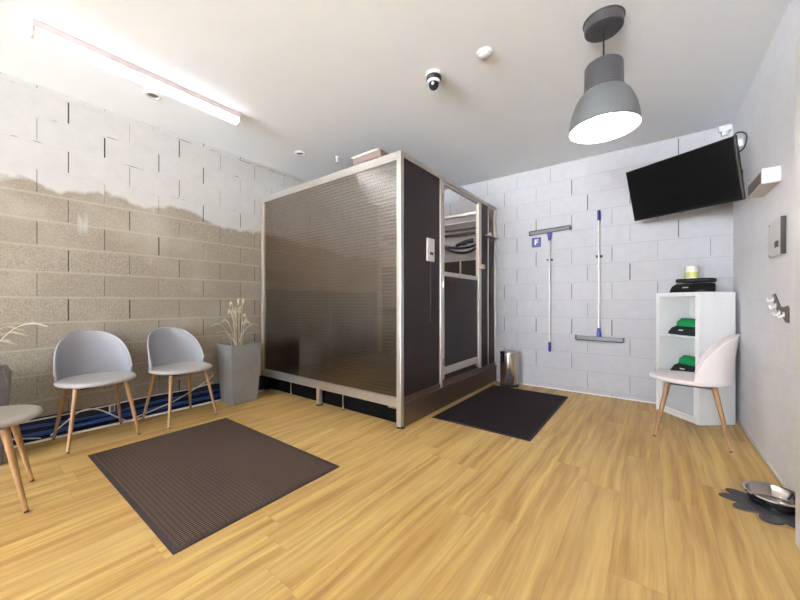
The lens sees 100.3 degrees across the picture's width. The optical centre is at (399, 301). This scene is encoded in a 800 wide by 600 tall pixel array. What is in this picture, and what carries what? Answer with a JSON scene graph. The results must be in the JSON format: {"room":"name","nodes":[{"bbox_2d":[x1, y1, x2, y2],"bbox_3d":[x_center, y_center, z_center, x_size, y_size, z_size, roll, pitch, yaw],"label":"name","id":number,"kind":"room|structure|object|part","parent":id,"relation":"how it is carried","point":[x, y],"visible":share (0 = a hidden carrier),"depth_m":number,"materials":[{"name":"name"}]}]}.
{"room":"veterinary clinic","nodes":[
{"label":"veterinary clinic","id":0,"kind":"room"},
{"bbox_2d":[0,72,376,416],"bbox_3d":[-3.811,-0.268,1.154,0.120,2.715,11.505,0,0,37],"label":"wall","id":1,"kind":"structure","parent":0,"point":[126,228],"depth_m":2.92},
{"bbox_2d":[109,405,114,411],"bbox_3d":[-2.449,0.905,2.841,0.018,0.068,0.040,0,0,37],"label":"wall socket","id":2,"kind":"object","parent":1,"relation":"attached to","point":[112,407],"visible":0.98,"depth_m":2.84,"materials":[{"name":"white plastic"}]},
{"bbox_2d":[10,388,219,431],"bbox_3d":[-2.534,0.931,2.718,0.023,0.049,2.500,0,0,37],"label":"hose","id":3,"kind":"object","parent":1,"relation":"attached to","point":[218,389],"visible":0.69,"depth_m":2.79,"materials":[{"name":"blue rubber"}]},
{"bbox_2d":[21,382,213,423],"bbox_3d":[-2.587,0.862,2.645,0.013,0.055,2.121,0,0,37],"label":"cable","id":4,"kind":"object","parent":1,"relation":"attached to","point":[211,382],"visible":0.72,"depth_m":2.83,"materials":[{"name":"blue plastic"}]},
{"bbox_2d":[4,388,270,449],"bbox_3d":[-3.781,1.062,1.131,0.195,0.056,11.465,0,0,37],"label":"trim","id":5,"kind":"structure","parent":1,"relation":"attached to","point":[267,388],"depth_m":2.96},
{"bbox_2d":[12,393,220,440],"bbox_3d":[-2.499,0.984,2.754,0.036,0.040,2.600,0,0,37],"label":"hose","id":6,"kind":"object","parent":5,"relation":"on","point":[66,428],"visible":0.66,"depth_m":2.78,"materials":[{"name":"blue rubber"}]},
{"bbox_2d":[7,375,268,444],"bbox_3d":[-3.781,0.950,1.090,0.006,0.169,11.200,0,0,37],"label":"trim","id":7,"kind":"structure","parent":1,"relation":"attached to","point":[263,380],"depth_m":2.88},
{"bbox_2d":[137,375,212,416],"bbox_3d":[-2.129,0.885,3.209,0.027,0.260,0.676,0,0,33],"label":"cable","id":8,"kind":"object","parent":1,"relation":"attached to","point":[212,375],"visible":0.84,"depth_m":3.19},
{"bbox_2d":[0,0,789,203],"bbox_3d":[-2.053,-1.675,-0.168,4.520,0.100,11.505,0,0,37],"label":"ceiling","id":9,"kind":"structure","parent":0,"point":[324,80],"depth_m":2.31,"materials":[{"name":"paint"}]},
{"bbox_2d":[30,18,240,125],"bbox_3d":[-1.765,-1.579,2.413,0.078,0.093,1.213,0,0,37],"label":"lamp","id":10,"kind":"object","parent":9,"relation":"attached to","point":[40,31],"visible":1,"depth_m":2.25,"materials":[{"name":"white plastic"}]},
{"bbox_2d":[143,90,161,99],"bbox_3d":[-1.935,-1.619,2.618,0.120,0.013,0.120,0,0,37],"label":"recessed light","id":11,"kind":"object","parent":9,"relation":"in","point":[150,94],"visible":1,"depth_m":2.61,"materials":[{"name":"white plastic"}]},
{"bbox_2d":[148,93,157,97],"bbox_3d":[-1.935,-1.621,2.618,0.069,0.006,0.069,0,0,37],"label":"diffuser","id":12,"kind":"object","parent":11,"relation":"attached to","point":[150,95],"depth_m":2.62,"materials":[{"name":"grey plastic"}]},
{"bbox_2d":[295,151,305,155],"bbox_3d":[-1.089,-1.619,3.645,0.120,0.013,0.120,0,0,37],"label":"recessed light","id":13,"kind":"object","parent":9,"relation":"in","point":[298,153],"visible":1,"depth_m":3.64,"materials":[{"name":"white plastic"}]},
{"bbox_2d":[426,69,441,90],"bbox_3d":[0.240,-1.570,2.384,0.116,0.110,0.116,0,0,37],"label":"dome camera","id":14,"kind":"object","parent":9,"relation":"attached to","point":[433,76],"visible":1,"depth_m":2.35,"materials":[{"name":"white plastic"}]},
{"bbox_2d":[477,47,492,59],"bbox_3d":[0.552,-1.609,2.175,0.100,0.033,0.100,0,0,37],"label":"smoke detector","id":15,"kind":"object","parent":9,"relation":"attached to","point":[483,53],"visible":1,"depth_m":2.15,"materials":[{"name":"white plastic"}]},
{"bbox_2d":[569,4,641,143],"bbox_3d":[1.177,-1.311,1.930,0.360,0.628,0.360,0,0,37],"label":"pendant lamp","id":16,"kind":"object","parent":9,"relation":"hanging from","point":[608,109],"visible":1,"depth_m":1.87,"materials":[{"name":"grey metal"}]},
{"bbox_3d":[1.177,-1.478,1.930,0.020,0.186,0.020,0,0,37],"label":"cord","id":17,"kind":"part","parent":16,"relation":"part of","materials":[{"name":"black plastic"}]},
{"bbox_3d":[1.177,-1.117,1.930,0.100,0.127,0.100,0,0,37],"label":"bulb","id":18,"kind":"part","parent":16,"relation":"part of","materials":[{"name":"white glass"}]},
{"bbox_3d":[1.177,-1.103,1.930,0.360,0.212,0.360,0,0,37],"label":"lamp shade","id":19,"kind":"part","parent":16,"relation":"part of","materials":[{"name":"grey paint"}]},
{"bbox_2d":[0,380,799,599],"bbox_3d":[-1.983,1.060,-0.221,4.305,0.060,11.465,0,0,37],"label":"floor","id":20,"kind":"structure","parent":0,"point":[596,505],"depth_m":1.59,"materials":[{"name":"brown wood"}]},
{"bbox_2d":[0,405,42,512],"bbox_3d":[-2.118,0.630,1.624,0.460,0.799,0.524,0,0,45],"label":"dining chair","id":21,"kind":"object","parent":20,"relation":"on","point":[11,416],"visible":1,"depth_m":1.66,"materials":[{"name":"fabric"}]},
{"bbox_3d":[-1.878,0.819,1.629,0.120,0.415,0.034,0,0,-11],"label":"leg","id":22,"kind":"part","parent":21,"relation":"part of","materials":[{"name":"brown wood"}]},
{"bbox_3d":[-2.103,0.590,1.639,0.460,0.040,0.483,0,0,45],"label":"seat","id":23,"kind":"part","parent":21,"relation":"part of","materials":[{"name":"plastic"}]},
{"bbox_3d":[-2.114,0.819,1.864,0.034,0.415,0.120,0,0,11],"label":"leg","id":24,"kind":"part","parent":21,"relation":"part of","materials":[{"name":"brown wood"}]},
{"bbox_2d":[0,322,48,465],"bbox_3d":[-2.642,0.582,2.135,0.326,0.896,0.562,0,0,37],"label":"potted grass","id":25,"kind":"object","parent":20,"relation":"on","point":[5,371],"depth_m":2.10,"materials":[{"name":"concrete"}]},
{"bbox_2d":[0,365,11,465],"bbox_3d":[-2.683,0.731,2.081,0.326,0.598,0.326,0,0,37],"label":"pot","id":26,"kind":"object","parent":25,"relation":"attached to","point":[5,372],"depth_m":2.10,"materials":[{"name":"grey"}]},
{"bbox_2d":[52,330,140,453],"bbox_3d":[-2.312,0.630,2.548,0.524,0.799,0.460,0,0,35],"label":"dining chair","id":27,"kind":"object","parent":20,"relation":"on","point":[82,360],"visible":1,"depth_m":2.60,"materials":[{"name":"grey fabric"}]},
{"bbox_3d":[-2.540,0.819,2.503,0.124,0.415,0.034,0,0,0],"label":"leg","id":28,"kind":"part","parent":27,"relation":"part of","materials":[{"name":"brown wood"}]},
{"bbox_3d":[-2.266,0.819,2.313,0.034,0.415,0.120,0,0,-21],"label":"leg","id":29,"kind":"part","parent":27,"relation":"part of","materials":[{"name":"brown wood"}]},
{"bbox_3d":[-2.423,0.411,2.625,0.249,0.350,0.453,0,0,35],"label":"backrest","id":30,"kind":"part","parent":27,"relation":"part of","materials":[{"name":"grey fabric"}]},
{"bbox_3d":[-2.295,0.590,2.536,0.483,0.040,0.460,0,0,35],"label":"seat","id":31,"kind":"part","parent":27,"relation":"part of","materials":[{"name":"grey fabric"}]},
{"bbox_3d":[-2.348,0.819,2.778,0.034,0.415,0.124,0,0,-21],"label":"leg","id":32,"kind":"part","parent":27,"relation":"part of","materials":[{"name":"brown wood"}]},
{"bbox_3d":[-2.075,0.819,2.586,0.120,0.415,0.034,0,0,1],"label":"leg","id":33,"kind":"part","parent":27,"relation":"part of","materials":[{"name":"brown wood"}]},
{"bbox_2d":[50,408,150,435],"bbox_3d":[-2.443,0.944,2.760,0.031,0.178,0.625,0,0,39],"label":"cable","id":34,"kind":"object","parent":20,"relation":"on","point":[87,408],"visible":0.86,"depth_m":2.71,"materials":[{"name":"plastic"}]},
{"bbox_2d":[142,327,217,428],"bbox_3d":[-1.959,0.630,2.979,0.524,0.799,0.460,0,0,29],"label":"dining chair","id":35,"kind":"object","parent":20,"relation":"on","point":[172,351],"visible":1,"depth_m":3.04,"materials":[{"name":"grey fabric"}]},
{"bbox_3d":[-2.182,0.819,2.910,0.124,0.415,0.034,0,0,-6],"label":"leg","id":36,"kind":"part","parent":35,"relation":"part of","materials":[{"name":"brown wood"}]},
{"bbox_3d":[-1.889,0.819,2.750,0.034,0.415,0.120,0,0,-27],"label":"leg","id":37,"kind":"part","parent":35,"relation":"part of","materials":[{"name":"brown wood"}]},
{"bbox_3d":[-2.077,0.411,3.044,0.249,0.350,0.453,0,0,29],"label":"backrest","id":38,"kind":"part","parent":35,"relation":"part of","materials":[{"name":"grey fabric"}]},
{"bbox_3d":[-1.941,0.590,2.969,0.483,0.040,0.460,0,0,29],"label":"seat","id":39,"kind":"part","parent":35,"relation":"part of","materials":[{"name":"grey fabric"}]},
{"bbox_3d":[-2.019,0.819,3.204,0.034,0.415,0.124,0,0,-27],"label":"leg","id":40,"kind":"part","parent":35,"relation":"part of","materials":[{"name":"brown wood"}]},
{"bbox_3d":[-1.728,0.819,3.041,0.120,0.415,0.034,0,0,-5],"label":"leg","id":41,"kind":"part","parent":35,"relation":"part of","materials":[{"name":"brown wood"}]},
{"bbox_2d":[88,418,339,554],"bbox_3d":[-1.232,1.024,2.158,1.457,0.010,0.910,0,0,37],"label":"door mat","id":42,"kind":"object","parent":20,"relation":"on","point":[188,485],"visible":1,"depth_m":1.96,"materials":[{"name":"rubber"}]},
{"bbox_2d":[210,298,261,404],"bbox_3d":[-1.728,0.489,3.454,0.354,1.081,0.455,0,0,37],"label":"potted grass","id":43,"kind":"object","parent":20,"relation":"on","point":[239,361],"depth_m":3.41,"materials":[{"name":"concrete"}]},
{"bbox_2d":[216,341,261,404],"bbox_3d":[-1.685,0.731,3.503,0.326,0.598,0.326,0,0,37],"label":"pot","id":44,"kind":"object","parent":43,"relation":"attached to","point":[238,361],"depth_m":3.40,"materials":[{"name":"concrete"}]},
{"bbox_2d":[261,150,497,428],"bbox_3d":[-0.170,-0.101,4.139,2.104,2.262,2.104,0,0,37],"label":"cabin","id":45,"kind":"object","parent":20,"relation":"on","point":[438,319],"visible":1,"depth_m":3.29,"materials":[{"name":"metal"}]},
{"bbox_3d":[-1.612,-0.166,3.941,0.035,2.052,0.035,0,0,37],"label":"post","id":46,"kind":"part","parent":45,"relation":"part of","materials":[{"name":"metal"}]},
{"bbox_3d":[-0.806,0.942,3.343,0.045,0.153,0.043,0,0,37],"label":"leg","id":47,"kind":"part","parent":45,"relation":"part of","materials":[{"name":"metal"}]},
{"bbox_3d":[-0.821,-1.199,3.350,2.009,0.066,0.040,0,0,37],"label":"rail","id":48,"kind":"part","parent":45,"relation":"part of","materials":[{"name":"metal"}]},
{"bbox_3d":[-0.822,0.825,3.350,2.009,0.080,0.051,0,0,37],"label":"rail","id":49,"kind":"part","parent":45,"relation":"part of","materials":[{"name":"metal"}]},
{"bbox_3d":[-0.809,-0.199,3.340,1.982,1.987,0.010,0,0,37],"label":"panel","id":50,"kind":"part","parent":45,"relation":"part of","materials":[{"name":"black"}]},
{"bbox_2d":[351,148,388,165],"bbox_3d":[-0.319,-1.585,3.728,0.410,0.080,0.222,0,0,37],"label":"lamp","id":51,"kind":"object","parent":45,"relation":"on","point":[376,153],"visible":0.51,"depth_m":3.63,"materials":[{"name":"beige plastic"}]},
{"bbox_3d":[0.001,-0.107,2.736,0.045,2.250,0.045,0,0,37],"label":"post","id":52,"kind":"part","parent":45,"relation":"part of","materials":[{"name":"metal"}]},
{"bbox_3d":[0.198,-0.201,2.991,0.010,1.992,0.604,0,0,37],"label":"panel","id":53,"kind":"part","parent":45,"relation":"part of","materials":[{"name":"grey"}]},
{"bbox_3d":[0.489,-0.940,4.912,1.680,0.030,0.030,0,0,37],"label":"hose rail","id":54,"kind":"part","parent":45,"relation":"part of","materials":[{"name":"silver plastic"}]},
{"bbox_3d":[0.415,-1.212,4.991,2.014,0.040,0.039,0,0,37],"label":"rail","id":55,"kind":"part","parent":45,"relation":"part of","materials":[{"name":"metal"}]},
{"bbox_3d":[0.388,-0.162,3.244,0.042,2.064,0.037,0,0,37],"label":"door post","id":56,"kind":"part","parent":45,"relation":"part of","materials":[{"name":"metal"}]},
{"bbox_3d":[0.631,-1.212,3.569,0.040,0.040,2.045,0,0,37],"label":"rail","id":57,"kind":"part","parent":45,"relation":"part of","materials":[{"name":"metal"}]},
{"bbox_3d":[0.643,0.935,3.559,0.016,0.181,2.043,0,0,37],"label":"step plate","id":58,"kind":"part","parent":45,"relation":"part of","materials":[{"name":"brown wood"}]},
{"bbox_2d":[444,238,475,253],"bbox_3d":[0.733,-0.800,4.579,0.925,0.315,0.170,0,0,37],"label":"hose","id":59,"kind":"object","parent":45,"relation":"hanging from","point":[467,241],"visible":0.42,"depth_m":4.45,"materials":[{"name":"black plastic"}]},
{"bbox_3d":[0.437,-1.093,4.909,1.800,0.017,0.008,0,0,37],"label":"duct lid","id":60,"kind":"part","parent":45,"relation":"part of","materials":[{"name":"white plastic"}]},
{"bbox_3d":[0.666,0.195,3.615,0.014,0.900,0.820,0,0,37],"label":"door","id":61,"kind":"part","parent":45,"relation":"part of","materials":[{"name":"grey"}]},
{"bbox_3d":[0.666,-1.169,3.612,0.033,0.023,0.805,0,0,37],"label":"rail","id":62,"kind":"part","parent":45,"relation":"part of","materials":[{"name":"metal"}]},
{"bbox_3d":[0.666,0.677,3.612,0.033,0.075,0.805,0,0,37],"label":"rail","id":63,"kind":"part","parent":45,"relation":"part of","materials":[{"name":"metal"}]},
{"bbox_3d":[0.666,-0.278,3.612,0.033,0.045,0.805,0,0,37],"label":"rail","id":64,"kind":"part","parent":45,"relation":"part of","materials":[{"name":"metal"}]},
{"bbox_3d":[1.029,-0.201,4.098,0.010,1.992,0.239,0,0,37],"label":"panel","id":65,"kind":"part","parent":45,"relation":"part of","materials":[{"name":"grey"}]},
{"bbox_3d":[1.165,-0.011,4.279,0.010,1.613,0.209,0,0,37],"label":"panel","id":66,"kind":"part","parent":45,"relation":"part of","materials":[{"name":"grey"}]},
{"bbox_3d":[1.237,-0.181,4.371,0.035,2.022,0.035,0,0,37],"label":"post","id":67,"kind":"part","parent":45,"relation":"part of","materials":[{"name":"metal"}]},
{"bbox_2d":[432,385,567,440],"bbox_3d":[1.053,1.024,3.293,0.848,0.010,1.440,0,0,37],"label":"door mat","id":68,"kind":"object","parent":20,"relation":"on","point":[512,412],"visible":1,"depth_m":3.11,"materials":[{"name":"black rubber"}]},
{"bbox_2d":[500,349,518,387],"bbox_3d":[1.346,0.808,4.109,0.228,0.444,0.275,0,0,18],"label":"pedal bin","id":69,"kind":"object","parent":20,"relation":"on","point":[509,358],"visible":1,"depth_m":4.04,"materials":[{"name":"silver metal"}]},
{"bbox_3d":[1.353,0.611,4.131,0.226,0.049,0.226,0,0,37],"label":"lid","id":70,"kind":"part","parent":69,"relation":"part of","materials":[{"name":"metal"}]},
{"bbox_2d":[649,334,739,452],"bbox_3d":[2.239,0.630,2.564,0.524,0.799,0.460,0,0,42],"label":"dining chair","id":71,"kind":"object","parent":20,"relation":"on","point":[714,369],"visible":1,"depth_m":2.36,"materials":[{"name":"white fabric"}]},
{"bbox_3d":[2.001,0.819,2.553,0.101,0.415,0.084,0,0,42],"label":"leg","id":72,"kind":"part","parent":71,"relation":"part of","materials":[{"name":"brown wood"}]},
{"bbox_3d":[2.224,0.590,2.577,0.483,0.040,0.460,0,0,42],"label":"seat","id":73,"kind":"part","parent":71,"relation":"part of","materials":[{"name":"white fabric"}]},
{"bbox_3d":[2.340,0.411,2.473,0.249,0.350,0.453,0,0,42],"label":"backrest","id":74,"kind":"part","parent":71,"relation":"part of","materials":[{"name":"white fabric"}]},
{"bbox_3d":[2.247,0.819,2.333,0.106,0.415,0.084,0,0,42],"label":"leg","id":75,"kind":"part","parent":71,"relation":"part of","materials":[{"name":"brown wood"}]},
{"bbox_2d":[656,292,735,425],"bbox_3d":[2.643,0.472,3.013,0.320,1.115,0.440,0,0,-3],"label":"shelf unit","id":76,"kind":"object","parent":20,"relation":"on","point":[714,313],"visible":0.69,"depth_m":2.80,"materials":[{"name":"white paint"}]},
{"bbox_3d":[2.632,0.490,3.214,0.320,1.079,0.036,0,0,-3],"label":"panel","id":77,"kind":"part","parent":76,"relation":"part of","materials":[{"name":"white paint"}]},
{"bbox_2d":[660,380,694,418],"bbox_3d":[2.621,0.834,3.011,0.272,0.318,0.360,0,0,-3],"label":"storage box","id":78,"kind":"object","parent":76,"relation":"on","point":[680,399],"visible":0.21,"depth_m":2.96,"materials":[{"name":"white plastic"}]},
{"bbox_3d":[2.643,1.012,3.013,0.320,0.036,0.368,0,0,-3],"label":"panel","id":79,"kind":"part","parent":76,"relation":"part of","materials":[{"name":"white paint"}]},
{"bbox_2d":[668,318,694,336],"bbox_3d":[2.611,0.224,2.996,0.188,0.148,0.290,0,0,-3],"label":"pouch","id":80,"kind":"object","parent":76,"relation":"on","point":[684,326],"visible":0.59,"depth_m":3.01,"materials":[{"name":"black fabric"}]},
{"bbox_2d":[671,355,694,371],"bbox_3d":[2.612,0.568,2.983,0.188,0.154,0.265,0,0,-3],"label":"pouch","id":81,"kind":"object","parent":76,"relation":"on","point":[686,363],"visible":0.54,"depth_m":3.01,"materials":[{"name":"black fabric"}]},
{"bbox_3d":[2.800,0.472,3.021,0.006,1.043,0.368,0,0,-3],"label":"panel","id":82,"kind":"part","parent":76,"relation":"part of","materials":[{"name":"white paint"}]},
{"bbox_2d":[670,283,715,292],"bbox_3d":[2.619,-0.126,2.996,0.175,0.082,0.270,0,0,-23],"label":"pouch","id":83,"kind":"object","parent":76,"relation":"on","point":[692,287],"visible":0.94,"depth_m":2.93,"materials":[{"name":"black fabric"}]},
{"bbox_2d":[675,278,716,282],"bbox_3d":[2.636,-0.192,2.972,0.175,0.036,0.256,0,0,-23],"label":"pouch","id":84,"kind":"object","parent":83,"relation":"on","point":[689,280],"visible":1,"depth_m":2.92,"materials":[{"name":"black fabric"}]},
{"bbox_2d":[684,266,698,278],"bbox_3d":[2.652,-0.268,3.038,0.100,0.116,0.100,0,0,37],"label":"plastic jar","id":85,"kind":"object","parent":84,"relation":"on","point":[690,271],"visible":0.83,"depth_m":3.00,"materials":[{"name":"yellow plastic"}]},
{"bbox_3d":[2.652,-0.314,3.038,0.100,0.024,0.100,0,0,37],"label":"lid","id":86,"kind":"part","parent":85,"relation":"part of","materials":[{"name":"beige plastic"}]},
{"bbox_3d":[2.643,-0.067,3.013,0.320,0.036,0.440,0,0,-3],"label":"panel","id":87,"kind":"part","parent":76,"relation":"part of","materials":[{"name":"white paint"}]},
{"bbox_3d":[2.654,0.490,2.811,0.320,1.079,0.036,0,0,-3],"label":"panel","id":88,"kind":"part","parent":76,"relation":"part of","materials":[{"name":"white paint"}]},
{"bbox_2d":[718,488,794,527],"bbox_3d":[1.835,1.026,1.662,0.360,0.006,0.319,0,0,37],"label":"mat","id":89,"kind":"object","parent":20,"relation":"on","point":[743,503],"visible":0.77,"depth_m":1.65,"materials":[{"name":"grey rubber"}]},
{"bbox_2d":[740,481,794,515],"bbox_3d":[1.889,0.993,1.689,0.236,0.060,0.236,0,0,37],"label":"bowl","id":90,"kind":"object","parent":89,"relation":"on","point":[775,498],"visible":0.86,"depth_m":1.71,"materials":[{"name":"metal"}]},
{"bbox_2d":[377,124,732,402],"bbox_3d":[1.415,-0.268,4.347,4.400,2.715,0.120,0,0,37],"label":"wall","id":91,"kind":"structure","parent":0,"point":[641,259],"depth_m":3.74,"materials":[{"name":"white brick"}]},
{"bbox_2d":[532,237,540,247],"bbox_3d":[1.665,-0.727,4.079,0.108,0.116,0.008,0,0,37],"label":"wall sign","id":92,"kind":"object","parent":91,"relation":"attached to","point":[536,242],"visible":1,"depth_m":4.08,"materials":[{"name":"blue plastic"}]},
{"bbox_2d":[529,225,571,350],"bbox_3d":[1.778,-0.149,3.967,0.467,1.467,0.052,0,0,37],"label":"squeegee","id":93,"kind":"object","parent":91,"relation":"attached to","point":[548,231],"visible":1,"depth_m":3.95,"materials":[{"name":"grey plastic"}]},
{"bbox_2d":[547,232,551,240],"bbox_3d":[1.772,-0.778,3.959,0.042,0.103,0.032,0,0,37],"label":"socket","id":94,"kind":"object","parent":93,"relation":"attached to","point":[549,234],"depth_m":3.95,"materials":[{"name":"blue plastic"}]},
{"bbox_3d":[1.772,-0.862,3.960,0.444,0.041,0.020,0,0,37],"label":"rubber blade","id":95,"kind":"part","parent":93,"relation":"part of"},
{"bbox_2d":[498,380,655,403],"bbox_3d":[2.155,1.025,3.710,2.188,0.010,0.008,0,0,37],"label":"baseboard","id":96,"kind":"structure","parent":91,"relation":"attached to","point":[498,380],"depth_m":3.74,"materials":[{"name":"white paint"}]},
{"bbox_2d":[575,210,624,342],"bbox_3d":[2.182,-0.284,3.663,0.466,1.436,0.052,0,0,37],"label":"squeegee","id":97,"kind":"object","parent":91,"relation":"attached to","point":[598,338],"visible":1,"depth_m":3.65,"materials":[{"name":"grey plastic"}]},
{"bbox_2d":[597,328,600,336],"bbox_3d":[2.177,0.337,3.655,0.042,0.103,0.032,0,0,37],"label":"socket","id":98,"kind":"object","parent":97,"relation":"attached to","point":[598,329],"depth_m":3.64,"materials":[{"name":"blue plastic"}]},
{"bbox_3d":[2.176,0.420,3.656,0.444,0.029,0.020,0,0,37],"label":"rubber blade","id":99,"kind":"part","parent":97,"relation":"part of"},
{"bbox_2d":[718,123,731,136],"bbox_3d":[2.979,-1.575,3.057,0.090,0.094,0.063,0,0,37],"label":"sensor","id":100,"kind":"object","parent":91,"relation":"attached to","point":[724,130],"visible":1,"depth_m":3.05,"materials":[{"name":"white plastic"}]},
{"bbox_2d":[733,0,799,491],"bbox_3d":[-0.330,-0.268,-1.538,0.120,2.715,11.385,0,0,37],"label":"wall","id":101,"kind":"structure","parent":0,"point":[765,355],"depth_m":2.12,"materials":[{"name":"white paint"}]},
{"bbox_2d":[736,418,787,488],"bbox_3d":[-0.346,1.024,-1.451,0.010,0.012,11.265,0,0,37],"label":"baseboard","id":102,"kind":"structure","parent":101,"relation":"attached to","point":[738,422],"depth_m":2.19,"materials":[{"name":"white paint"}]},
{"bbox_2d":[748,165,780,198],"bbox_3d":[2.275,-0.744,2.094,0.079,0.094,0.368,0,0,37],"label":"alarm box","id":103,"kind":"object","parent":101,"relation":"attached to","point":[767,179],"visible":1,"depth_m":1.99,"materials":[{"name":"grey plastic"}]},
{"bbox_2d":[748,172,760,195],"bbox_3d":[2.248,-0.742,2.120,0.002,0.062,0.320,0,0,37],"label":"grille","id":104,"kind":"object","parent":103,"relation":"attached to","point":[755,186],"depth_m":2.11,"materials":[{"name":"grey plastic"}]},
{"bbox_2d":[768,215,785,257],"bbox_3d":[2.206,-0.375,1.959,0.026,0.210,0.257,0,0,37],"label":"intercom","id":105,"kind":"object","parent":101,"relation":"attached to","point":[777,228],"visible":1,"depth_m":1.91,"materials":[{"name":"white plastic"}]},
{"bbox_2d":[766,294,789,322],"bbox_3d":[2.182,0.033,1.935,0.036,0.165,0.295,0,0,37],"label":"hooks","id":106,"kind":"object","parent":101,"relation":"attached to","point":[784,312],"visible":1,"depth_m":1.92,"materials":[{"name":"silver metal"}]},
{"bbox_2d":[795,35,799,549],"bbox_3d":[1.414,-0.039,1.025,0.056,2.122,0.932,0,0,37],"label":"door","id":107,"kind":"structure","parent":101,"relation":"in","point":[797,43],"depth_m":1.39,"materials":[{"name":"white paint"}]},
{"bbox_3d":[2.574,-1.010,2.841,0.497,0.220,0.399,0,0,37],"label":"wall bracket","id":108,"kind":"object","parent":101,"relation":"attached to","visible":0},
{"bbox_2d":[626,131,747,220],"bbox_3d":[2.366,-0.999,2.803,0.182,0.481,0.852,0,0,-21],"label":"television","id":109,"kind":"object","parent":108,"relation":"attached to","point":[711,174],"visible":1,"depth_m":2.73,"materials":[{"name":"black plastic"}]}
]}

